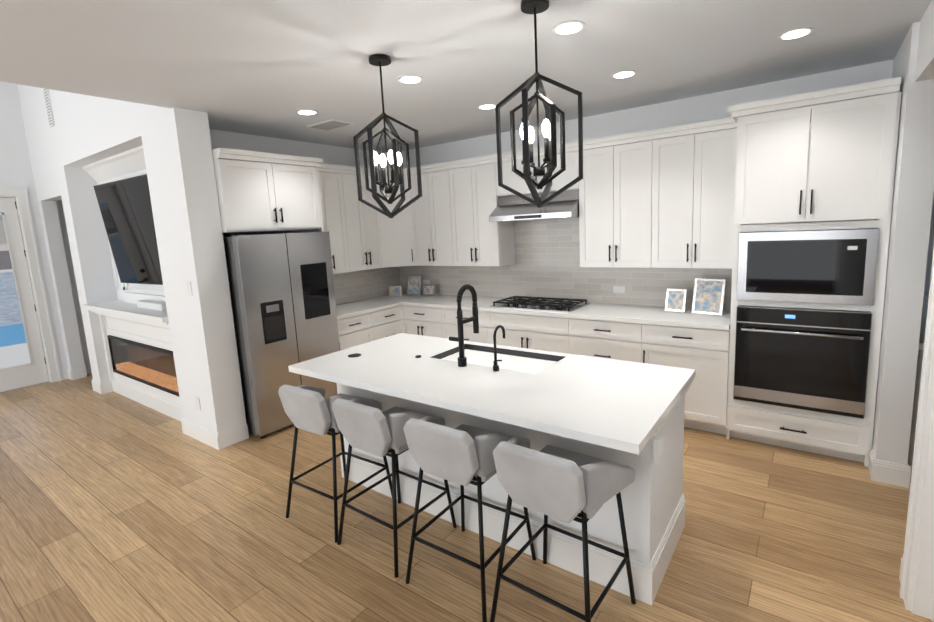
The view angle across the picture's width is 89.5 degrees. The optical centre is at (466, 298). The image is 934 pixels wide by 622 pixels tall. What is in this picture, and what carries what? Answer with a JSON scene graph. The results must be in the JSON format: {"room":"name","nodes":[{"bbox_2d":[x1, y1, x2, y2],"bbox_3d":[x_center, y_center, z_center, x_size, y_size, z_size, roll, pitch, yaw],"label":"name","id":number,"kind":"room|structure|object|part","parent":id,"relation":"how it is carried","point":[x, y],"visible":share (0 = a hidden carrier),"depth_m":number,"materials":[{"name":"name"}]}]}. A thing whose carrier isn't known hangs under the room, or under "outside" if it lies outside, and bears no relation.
{"room":"kitchen","nodes":[
{"label":"kitchen","id":0,"kind":"room"},
{"bbox_2d":[0,81,89,369],"bbox_3d":[-7.286,-1.457,3.598,0.120,6.000,10.100,3,11,36],"label":"wall","id":1,"kind":"structure","parent":0,"point":[15,166],"depth_m":5.93,"materials":[{"name":"white paint"}]},
{"bbox_2d":[0,198,48,391],"bbox_3d":[-5.791,-0.027,5.731,0.096,2.371,0.770,3,11,36],"label":"patio door","id":2,"kind":"structure","parent":1,"relation":"in","point":[33,371],"depth_m":5.96,"materials":[{"name":"white paint"}]},
{"bbox_2d":[0,186,61,382],"bbox_3d":[-5.801,-0.089,5.724,0.150,2.520,1.010,3,11,36],"label":"door frame","id":3,"kind":"structure","parent":1,"relation":"attached to","point":[19,194],"depth_m":6.02,"materials":[{"name":"white paint"}]},
{"bbox_2d":[81,364,91,375],"bbox_3d":[-4.722,0.841,7.194,0.016,0.140,1.850,3,11,36],"label":"baseboard","id":4,"kind":"structure","parent":1,"relation":"attached to","point":[86,370],"depth_m":6.48,"materials":[{"name":"white paint"}]},
{"bbox_2d":[17,84,245,432],"bbox_3d":[-3.745,-1.827,4.885,4.050,6.000,0.420,3,11,36],"label":"wall","id":5,"kind":"structure","parent":0,"point":[84,130],"depth_m":4.09,"materials":[{"name":"white paint"}]},
{"bbox_2d":[43,88,54,126],"bbox_3d":[-4.619,-2.134,5.199,0.140,0.440,0.014,3,11,36],"label":"air vent","id":6,"kind":"object","parent":5,"relation":"in","point":[49,108],"visible":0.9,"depth_m":5.19,"materials":[{"name":"white plastic"}]},
{"bbox_2d":[91,379,103,393],"bbox_3d":[-4.453,1.056,5.675,0.276,0.140,0.016,3,11,36],"label":"baseboard","id":7,"kind":"structure","parent":5,"relation":"attached to","point":[97,386],"depth_m":5.64,"materials":[{"name":"white paint"}]},
{"bbox_2d":[102,380,111,388],"bbox_3d":[-3.992,0.900,6.562,0.016,0.140,2.016,3,11,36],"label":"baseboard","id":8,"kind":"structure","parent":5,"relation":"attached to","point":[106,384],"depth_m":5.64,"materials":[{"name":"white paint"}]},
{"bbox_2d":[93,174,162,284],"bbox_3d":[-3.204,-0.661,4.697,1.600,1.048,0.184,3,10,33],"label":"tv","id":9,"kind":"object","parent":5,"relation":"attached to","point":[125,206],"visible":0.62,"depth_m":4.77,"materials":[{"name":"black glass"}]},
{"bbox_2d":[82,145,182,421],"bbox_3d":[-3.469,-0.141,4.893,2.150,2.640,0.345,3,11,36],"label":"fireplace surround","id":10,"kind":"structure","parent":5,"relation":"attached to","point":[128,319],"depth_m":5.00,"materials":[{"name":"white paint"}]},
{"bbox_2d":[136,300,166,310],"bbox_3d":[-3.163,0.063,4.759,0.620,0.073,0.100,3,11,36],"label":"soundbar","id":11,"kind":"object","parent":10,"relation":"on","point":[154,305],"visible":0.77,"depth_m":4.69,"materials":[{"name":"white plastic"}]},
{"bbox_2d":[107,335,178,396],"bbox_3d":[-3.388,0.681,5.072,1.914,0.439,0.180,3,11,36],"label":"fireplace insert","id":12,"kind":"object","parent":5,"relation":"in","point":[152,366],"visible":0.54,"depth_m":5.15,"materials":[{"name":"black glass"}]},
{"bbox_2d":[186,281,192,295],"bbox_3d":[-2.271,-0.085,3.855,0.070,0.120,0.006,3,11,36],"label":"outlet","id":13,"kind":"object","parent":5,"relation":"attached to","point":[189,289],"depth_m":3.85,"materials":[{"name":"white plastic"}]},
{"bbox_2d":[195,396,200,410],"bbox_3d":[-2.334,0.906,4.087,0.070,0.120,0.006,3,11,36],"label":"outlet","id":14,"kind":"object","parent":5,"relation":"attached to","point":[197,400],"depth_m":4.08,"materials":[{"name":"white plastic"}]},
{"bbox_2d":[181,418,221,449],"bbox_3d":[-2.350,1.182,4.144,0.666,0.140,0.016,3,11,36],"label":"baseboard","id":15,"kind":"structure","parent":5,"relation":"attached to","point":[211,438],"depth_m":4.10,"materials":[{"name":"white paint"}]},
{"bbox_2d":[210,129,389,304],"bbox_3d":[-1.737,-0.351,5.350,0.090,2.750,2.580,3,11,36],"label":"wall","id":16,"kind":"structure","parent":0,"point":[332,155],"depth_m":4.93,"materials":[{"name":"white paint"}]},
{"bbox_2d":[213,153,323,232],"bbox_3d":[-1.959,-0.940,4.375,0.620,0.625,0.935,3,11,36],"label":"upper cabinet","id":17,"kind":"object","parent":16,"relation":"attached to","point":[256,194],"depth_m":4.14,"materials":[{"name":"white paint"}]},
{"bbox_2d":[312,165,359,273],"bbox_3d":[-1.596,-0.821,5.094,0.385,1.110,0.577,3,11,36],"label":"upper cabinet","id":18,"kind":"object","parent":16,"relation":"attached to","point":[335,184],"depth_m":5.12,"materials":[{"name":"white paint"}]},
{"bbox_2d":[348,169,383,270],"bbox_3d":[-1.315,-0.892,5.474,0.385,1.110,0.609,3,11,36],"label":"upper cabinet","id":19,"kind":"object","parent":16,"relation":"attached to","point":[367,219],"depth_m":5.42,"materials":[{"name":"white paint"}]},
{"bbox_2d":[333,267,400,304],"bbox_3d":[-1.396,-0.166,5.750,0.008,0.394,1.620,3,11,36],"label":"tile backsplash","id":20,"kind":"structure","parent":16,"relation":"attached to","point":[371,283],"depth_m":5.90,"materials":[{"name":"grey tile"}]},
{"bbox_2d":[376,169,415,267],"bbox_3d":[-0.861,-0.948,5.697,0.473,1.110,0.474,3,11,36],"label":"upper cabinet","id":21,"kind":"object","parent":16,"relation":"attached to","point":[397,247],"depth_m":5.65,"materials":[{"name":"white paint"}]},
{"bbox_2d":[0,0,931,152],"bbox_3d":[-0.090,-1.115,0.293,8.680,0.100,13.200,3,11,36],"label":"ceiling","id":22,"kind":"structure","parent":0,"point":[267,68],"depth_m":2.75,"materials":[{"name":"white paint"}]},
{"bbox_2d":[296,109,317,114],"bbox_3d":[-1.322,-1.541,3.891,0.168,0.007,0.168,-1,9,9],"label":"recessed light","id":23,"kind":"object","parent":22,"relation":"in","point":[304,111],"depth_m":3.87,"materials":[{"name":"white plastic"}]},
{"bbox_2d":[306,119,353,130],"bbox_3d":[-1.269,-1.610,4.366,0.380,0.015,0.240,3,11,36],"label":"ceiling vent","id":24,"kind":"object","parent":22,"relation":"in","point":[330,124],"visible":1,"depth_m":4.33,"materials":[{"name":"white plastic"}]},
{"bbox_2d":[353,54,421,217],"bbox_3d":[-0.489,-0.955,2.831,0.313,0.929,0.313,-7,10,-28],"label":"pendant light","id":25,"kind":"object","parent":22,"relation":"hanging from","point":[393,157],"visible":1,"depth_m":2.82,"materials":[{"name":"black metal"}]},
{"bbox_2d":[398,75,422,83],"bbox_3d":[-0.381,-1.481,3.181,0.168,0.007,0.168,2,10,27],"label":"recessed light","id":26,"kind":"object","parent":22,"relation":"in","point":[407,79],"depth_m":3.16,"materials":[{"name":"white plastic"}]},
{"bbox_2d":[478,104,495,109],"bbox_3d":[0.174,-1.631,4.000,0.168,0.007,0.168,-1,9,9],"label":"recessed light","id":27,"kind":"object","parent":22,"relation":"in","point":[484,106],"depth_m":3.98,"materials":[{"name":"white plastic"}]},
{"bbox_2d":[495,0,582,206],"bbox_3d":[0.334,-0.906,2.232,0.313,0.929,0.313,-6,9,-20],"label":"pendant light","id":28,"kind":"object","parent":22,"relation":"hanging from","point":[552,109],"visible":1,"depth_m":2.20,"materials":[{"name":"black metal"}]},
{"bbox_2d":[552,20,584,34],"bbox_3d":[0.532,-1.419,2.468,0.168,0.007,0.168,2,10,27],"label":"recessed light","id":29,"kind":"object","parent":22,"relation":"in","point":[568,27],"depth_m":2.46,"materials":[{"name":"white plastic"}]},
{"bbox_2d":[611,70,636,78],"bbox_3d":[1.099,-1.573,3.302,0.168,0.007,0.168,-1,9,9],"label":"recessed light","id":30,"kind":"object","parent":22,"relation":"in","point":[625,73],"depth_m":3.29,"materials":[{"name":"white plastic"}]},
{"bbox_2d":[778,27,813,39],"bbox_3d":[1.887,-1.522,2.705,0.168,0.007,0.168,2,10,27],"label":"recessed light","id":31,"kind":"object","parent":22,"relation":"in","point":[803,31],"depth_m":2.69,"materials":[{"name":"white plastic"}]},
{"bbox_2d":[0,374,932,621],"bbox_3d":[-1.776,1.571,2.042,13.200,0.060,13.200,3,11,36],"label":"floor","id":32,"kind":"structure","parent":0,"point":[115,507],"depth_m":2.68,"materials":[{"name":"brown wood"}]},
{"bbox_2d":[223,232,339,438],"bbox_3d":[-1.845,0.274,4.524,0.727,1.770,0.917,3,11,36],"label":"refrigerator","id":33,"kind":"object","parent":32,"relation":"on","point":[282,296],"visible":0.6,"depth_m":4.16,"materials":[{"name":"silver metal"}]},
{"bbox_2d":[278,385,392,542],"bbox_3d":[-0.827,0.916,2.960,0.545,0.872,0.516,3,11,36],"label":"bar stool","id":34,"kind":"object","parent":32,"relation":"on","point":[307,408],"visible":0.75,"depth_m":2.74,"materials":[{"name":"black metal"}]},
{"bbox_3d":[-0.844,0.623,2.913,0.545,0.279,0.490,3,11,36],"label":"seat","id":35,"kind":"part","parent":34,"relation":"part of","materials":[{"name":"fabric"}]},
{"bbox_2d":[337,313,367,350],"bbox_3d":[-1.436,0.600,5.224,0.626,0.880,0.521,3,11,36],"label":"base cabinet","id":36,"kind":"object","parent":32,"relation":"on","point":[353,331],"depth_m":4.99,"materials":[{"name":"white paint"}]},
{"bbox_2d":[368,305,407,341],"bbox_3d":[-1.137,0.528,5.599,0.662,0.880,0.563,3,11,36],"label":"base cabinet","id":37,"kind":"object","parent":32,"relation":"on","point":[382,323],"depth_m":5.37,"materials":[{"name":"white paint"}]},
{"bbox_2d":[336,301,399,320],"bbox_3d":[-1.315,0.113,5.339,0.640,0.036,0.991,3,11,36],"label":"countertop","id":38,"kind":"structure","parent":37,"relation":"on","point":[351,309],"depth_m":5.30,"materials":[{"name":"white stone"}]},
{"bbox_2d":[332,398,456,577],"bbox_3d":[-0.418,0.940,2.662,0.545,0.872,0.509,3,11,36],"label":"bar stool","id":39,"kind":"object","parent":32,"relation":"on","point":[367,425],"visible":0.88,"depth_m":2.45,"materials":[{"name":"grey fabric"}]},
{"bbox_3d":[-0.435,0.648,2.615,0.545,0.279,0.485,3,11,36],"label":"seat","id":40,"kind":"part","parent":39,"relation":"part of","materials":[{"name":"fabric"}]},
{"bbox_2d":[404,305,443,337],"bbox_3d":[-0.332,0.471,5.714,0.610,0.880,0.625,3,11,36],"label":"base cabinet","id":41,"kind":"object","parent":32,"relation":"on","point":[418,320],"depth_m":5.41,"materials":[{"name":"white paint"}]},
{"bbox_2d":[440,309,491,343],"bbox_3d":[0.160,0.500,5.355,0.725,0.880,0.625,3,11,36],"label":"base cabinet","id":42,"kind":"object","parent":32,"relation":"on","point":[448,317],"depth_m":5.04,"materials":[{"name":"white paint"}]},
{"bbox_2d":[403,416,535,621],"bbox_3d":[0.005,0.966,2.354,0.545,0.872,0.509,3,11,36],"label":"bar stool","id":43,"kind":"object","parent":32,"relation":"on","point":[462,455],"visible":0.85,"depth_m":2.13,"materials":[{"name":"black metal"}]},
{"bbox_3d":[-0.012,0.673,2.307,0.545,0.279,0.485,3,11,36],"label":"seat","id":44,"kind":"part","parent":43,"relation":"part of","materials":[{"name":"fabric"}]},
{"bbox_2d":[331,377,694,604],"bbox_3d":[0.162,0.860,2.980,2.200,0.876,0.720,3,11,36],"label":"kitchen island","id":45,"kind":"object","parent":32,"relation":"on","point":[653,505],"depth_m":2.38,"materials":[{"name":"white paint"}]},
{"bbox_2d":[288,333,458,388],"bbox_3d":[-0.561,0.391,3.250,0.710,0.038,1.040,3,11,36],"label":"island countertop","id":46,"kind":"structure","parent":45,"relation":"on","point":[378,357],"depth_m":3.11,"materials":[{"name":"white stone"}]},
{"bbox_2d":[364,357,531,416],"bbox_3d":[-0.097,0.462,2.625,0.780,0.038,0.570,3,11,36],"label":"island countertop","id":47,"kind":"structure","parent":45,"relation":"on","point":[442,384],"depth_m":2.55,"materials":[{"name":"white stone"}]},
{"bbox_2d":[472,342,551,352],"bbox_3d":[0.132,0.421,2.929,2.200,0.071,0.745,3,11,36],"label":"island countertop","id":48,"kind":"structure","parent":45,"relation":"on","point":[473,343],"depth_m":3.22,"materials":[{"name":"white stone"}]},
{"bbox_2d":[348,353,497,364],"bbox_3d":[-0.323,0.375,2.974,1.086,0.050,0.235,3,11,36],"label":"accessories","id":49,"kind":"object","parent":48,"relation":"on","point":[359,354],"visible":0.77,"depth_m":3.18,"materials":[{"name":"black metal"}]},
{"bbox_2d":[449,284,478,366],"bbox_3d":[-0.019,0.151,2.893,0.111,0.486,0.205,3,11,36],"label":"faucet","id":50,"kind":"object","parent":48,"relation":"on","point":[462,358],"visible":1,"depth_m":2.83,"materials":[{"name":"black metal"}]},
{"bbox_2d":[493,325,504,371],"bbox_3d":[0.197,0.281,2.732,0.059,0.258,0.126,3,11,36],"label":"filter faucet","id":51,"kind":"object","parent":48,"relation":"on","point":[495,367],"visible":1,"depth_m":2.70,"materials":[{"name":"black metal"}]},
{"bbox_2d":[432,341,567,372],"bbox_3d":[0.194,0.507,3.028,0.804,0.275,0.424,3,11,36],"label":"sink","id":52,"kind":"object","parent":48,"relation":"in","point":[518,360],"depth_m":3.09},
{"bbox_2d":[476,354,695,456],"bbox_3d":[0.649,0.463,2.370,0.725,0.038,1.040,3,11,36],"label":"island countertop","id":53,"kind":"structure","parent":45,"relation":"on","point":[610,403],"depth_m":2.20,"materials":[{"name":"white stone"}]},
{"bbox_2d":[492,313,567,353],"bbox_3d":[0.772,0.537,4.910,0.904,0.880,0.625,3,11,36],"label":"base cabinet","id":54,"kind":"object","parent":32,"relation":"on","point":[521,330],"depth_m":4.59,"materials":[{"name":"white paint"}]},
{"bbox_2d":[490,437,635,621],"bbox_3d":[0.419,0.990,2.053,0.545,0.872,0.516,3,11,36],"label":"bar stool","id":55,"kind":"object","parent":32,"relation":"on","point":[565,485],"visible":1,"depth_m":1.86,"materials":[{"name":"black metal"}]},
{"bbox_3d":[0.402,0.698,2.006,0.545,0.279,0.490,3,11,36],"label":"seat","id":56,"kind":"part","parent":55,"relation":"part of","materials":[{"name":"fabric"}]},
{"bbox_2d":[568,317,647,363],"bbox_3d":[1.402,0.575,4.452,0.768,0.880,0.625,3,11,36],"label":"base cabinet","id":57,"kind":"object","parent":32,"relation":"on","point":[617,340],"depth_m":4.14,"materials":[{"name":"white paint"}]},
{"bbox_2d":[648,321,739,438],"bbox_3d":[1.929,0.606,4.068,0.650,0.880,0.625,3,11,36],"label":"base cabinet","id":58,"kind":"object","parent":32,"relation":"on","point":[710,405],"depth_m":3.73,"materials":[{"name":"white paint"}]},
{"bbox_2d":[364,293,736,328],"bbox_3d":[0.535,0.073,4.991,4.034,0.036,0.641,3,11,36],"label":"countertop","id":59,"kind":"structure","parent":58,"relation":"on","point":[639,315],"depth_m":4.33,"materials":[{"name":"white stone"}]},
{"bbox_2d":[389,286,401,295],"bbox_3d":[-0.923,-0.106,6.097,0.170,0.130,0.074,-2,9,6],"label":"picture frame","id":60,"kind":"object","parent":59,"relation":"on","point":[393,290],"depth_m":6.07,"materials":[{"name":"multicoloured paper"}]},
{"bbox_2d":[407,276,420,294],"bbox_3d":[-0.674,-0.178,6.097,0.190,0.248,0.126,0,9,18],"label":"picture frame","id":61,"kind":"object","parent":59,"relation":"on","point":[413,285],"depth_m":6.06,"materials":[{"name":"silver metal"}]},
{"bbox_2d":[423,284,435,295],"bbox_3d":[-0.467,-0.112,5.954,0.191,0.140,0.080,2,10,30],"label":"picture frame","id":62,"kind":"object","parent":59,"relation":"on","point":[428,290],"depth_m":5.93,"materials":[{"name":"silver metal"}]},
{"bbox_2d":[490,296,589,312],"bbox_3d":[0.740,0.043,4.826,0.885,0.051,0.510,3,11,36],"label":"gas cooktop","id":63,"kind":"object","parent":59,"relation":"in","point":[567,305],"visible":1,"depth_m":4.73,"materials":[{"name":"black metal"}]},
{"bbox_2d":[665,288,686,311],"bbox_3d":[1.864,0.009,4.182,0.106,0.199,0.171,-11,12,-44],"label":"picture frame","id":64,"kind":"object","parent":59,"relation":"on","point":[675,298],"depth_m":4.16,"materials":[{"name":"white metal"}]},
{"bbox_2d":[692,278,725,314],"bbox_3d":[2.069,-0.025,4.013,0.150,0.297,0.241,-11,12,-44],"label":"picture frame","id":65,"kind":"object","parent":59,"relation":"on","point":[708,296],"depth_m":3.98,"materials":[{"name":"multicoloured paper"}]},
{"bbox_2d":[908,352,922,482],"bbox_3d":[3.614,0.598,3.580,0.595,0.876,2.030,3,11,36],"label":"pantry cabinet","id":66,"kind":"object","parent":32,"relation":"on","point":[918,377],"depth_m":2.93,"materials":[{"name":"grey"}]},
{"bbox_2d":[918,296,928,351],"bbox_3d":[3.602,0.146,3.504,0.628,0.040,2.090,3,11,36],"label":"countertop","id":67,"kind":"structure","parent":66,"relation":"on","point":[925,299],"depth_m":3.32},
{"bbox_2d":[390,59,893,310],"bbox_3d":[1.108,-0.434,4.956,5.160,2.750,0.120,3,11,36],"label":"wall","id":68,"kind":"structure","parent":0,"point":[703,108],"depth_m":4.18,"materials":[{"name":"white paint"}]},
{"bbox_2d":[410,169,435,265],"bbox_3d":[-0.445,-0.966,5.679,0.394,1.110,0.384,3,11,36],"label":"upper cabinet","id":69,"kind":"object","parent":68,"relation":"attached to","point":[422,207],"depth_m":5.55,"materials":[{"name":"white paint"}]},
{"bbox_2d":[423,280,429,284],"bbox_3d":[-0.528,-0.213,6.115,0.115,0.070,0.005,3,11,36],"label":"outlet","id":70,"kind":"object","parent":68,"relation":"attached to","point":[426,282],"depth_m":6.11,"materials":[{"name":"white plastic"}]},
{"bbox_2d":[428,165,455,265],"bbox_3d":[-0.209,-0.952,5.507,0.418,1.110,0.384,3,11,36],"label":"upper cabinet","id":71,"kind":"object","parent":68,"relation":"attached to","point":[443,231],"depth_m":5.36,"materials":[{"name":"white paint"}]},
{"bbox_2d":[452,157,515,265],"bbox_3d":[0.138,-0.931,5.255,0.668,1.110,0.384,3,11,36],"label":"upper cabinet","id":72,"kind":"object","parent":68,"relation":"attached to","point":[479,241],"depth_m":5.10,"materials":[{"name":"white paint"}]},
{"bbox_2d":[496,145,579,196],"bbox_3d":[0.765,-1.259,4.753,0.904,0.375,0.349,3,11,36],"label":"upper cabinet","id":73,"kind":"object","parent":68,"relation":"attached to","point":[511,179],"depth_m":4.58,"materials":[{"name":"white paint"}]},
{"bbox_2d":[489,189,578,221],"bbox_3d":[0.731,-0.929,4.733,0.895,0.258,0.518,3,11,36],"label":"range hood","id":74,"kind":"object","parent":73,"relation":"attached to","point":[564,204],"visible":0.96,"depth_m":4.55,"materials":[{"name":"silver metal"}]},
{"bbox_2d":[397,218,731,309],"bbox_3d":[0.695,-0.423,5.180,4.029,0.867,0.008,3,11,36],"label":"tile backsplash","id":75,"kind":"structure","parent":68,"relation":"attached to","point":[547,255],"depth_m":4.98,"materials":[{"name":"grey tile"}]},
{"bbox_2d":[613,286,624,292],"bbox_3d":[1.498,-0.092,4.641,0.115,0.070,0.005,3,11,36],"label":"outlet","id":76,"kind":"object","parent":68,"relation":"attached to","point":[618,289],"depth_m":4.64,"materials":[{"name":"white plastic"}]},
{"bbox_2d":[579,133,659,267],"bbox_3d":[1.435,-0.857,4.332,0.712,1.110,0.349,3,11,36],"label":"upper cabinet","id":77,"kind":"object","parent":68,"relation":"attached to","point":[619,191],"depth_m":4.17,"materials":[{"name":"white paint"}]},
{"bbox_2d":[660,121,747,272],"bbox_3d":[1.917,-0.828,3.982,0.707,1.110,0.349,3,11,36],"label":"upper cabinet","id":78,"kind":"object","parent":68,"relation":"attached to","point":[700,195],"depth_m":3.78,"materials":[{"name":"white paint"}]},
{"bbox_2d":[733,305,872,418],"bbox_3d":[2.473,0.393,3.519,0.768,0.720,0.606,3,11,36],"label":"wall oven","id":79,"kind":"object","parent":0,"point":[815,360],"visible":0.98,"depth_m":3.29,"materials":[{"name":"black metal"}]},
{"bbox_2d":[737,229,878,305],"bbox_3d":[2.435,-0.253,3.414,0.768,0.490,0.486,3,11,36],"label":"built-in microwave","id":80,"kind":"object","parent":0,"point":[825,266],"visible":1,"depth_m":3.20,"materials":[{"name":"silver metal"}]},
{"bbox_2d":[872,0,933,464],"bbox_3d":[-0.093,0.504,-0.879,0.150,2.750,10.850,3,11,36],"label":"wall","id":81,"kind":"structure","parent":0,"point":[909,261],"depth_m":2.28,"materials":[{"name":"white paint"}]},
{"bbox_2d":[895,463,910,487],"bbox_3d":[2.987,1.050,3.256,0.016,0.140,0.816,3,11,36],"label":"baseboard","id":82,"kind":"structure","parent":81,"relation":"attached to","point":[904,471],"depth_m":2.94,"materials":[{"name":"white paint"}]},
{"bbox_2d":[900,247,933,621],"bbox_3d":[1.733,0.341,1.615,0.148,2.152,0.810,3,11,36],"label":"door frame","id":83,"kind":"structure","parent":81,"relation":"attached to","point":[917,588],"depth_m":1.98,"materials":[{"name":"white paint"}]},
{"label":"outside","id":84,"kind":"structure","parent":0,"visible":0},
{"bbox_2d":[0,215,29,368],"bbox_3d":[-32.393,-31.989,36.485,82.020,61.000,210.000,3,11,36],"label":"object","id":85,"kind":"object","parent":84,"point":[10,322],"depth_m":11.52,"materials":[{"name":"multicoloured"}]}
]}

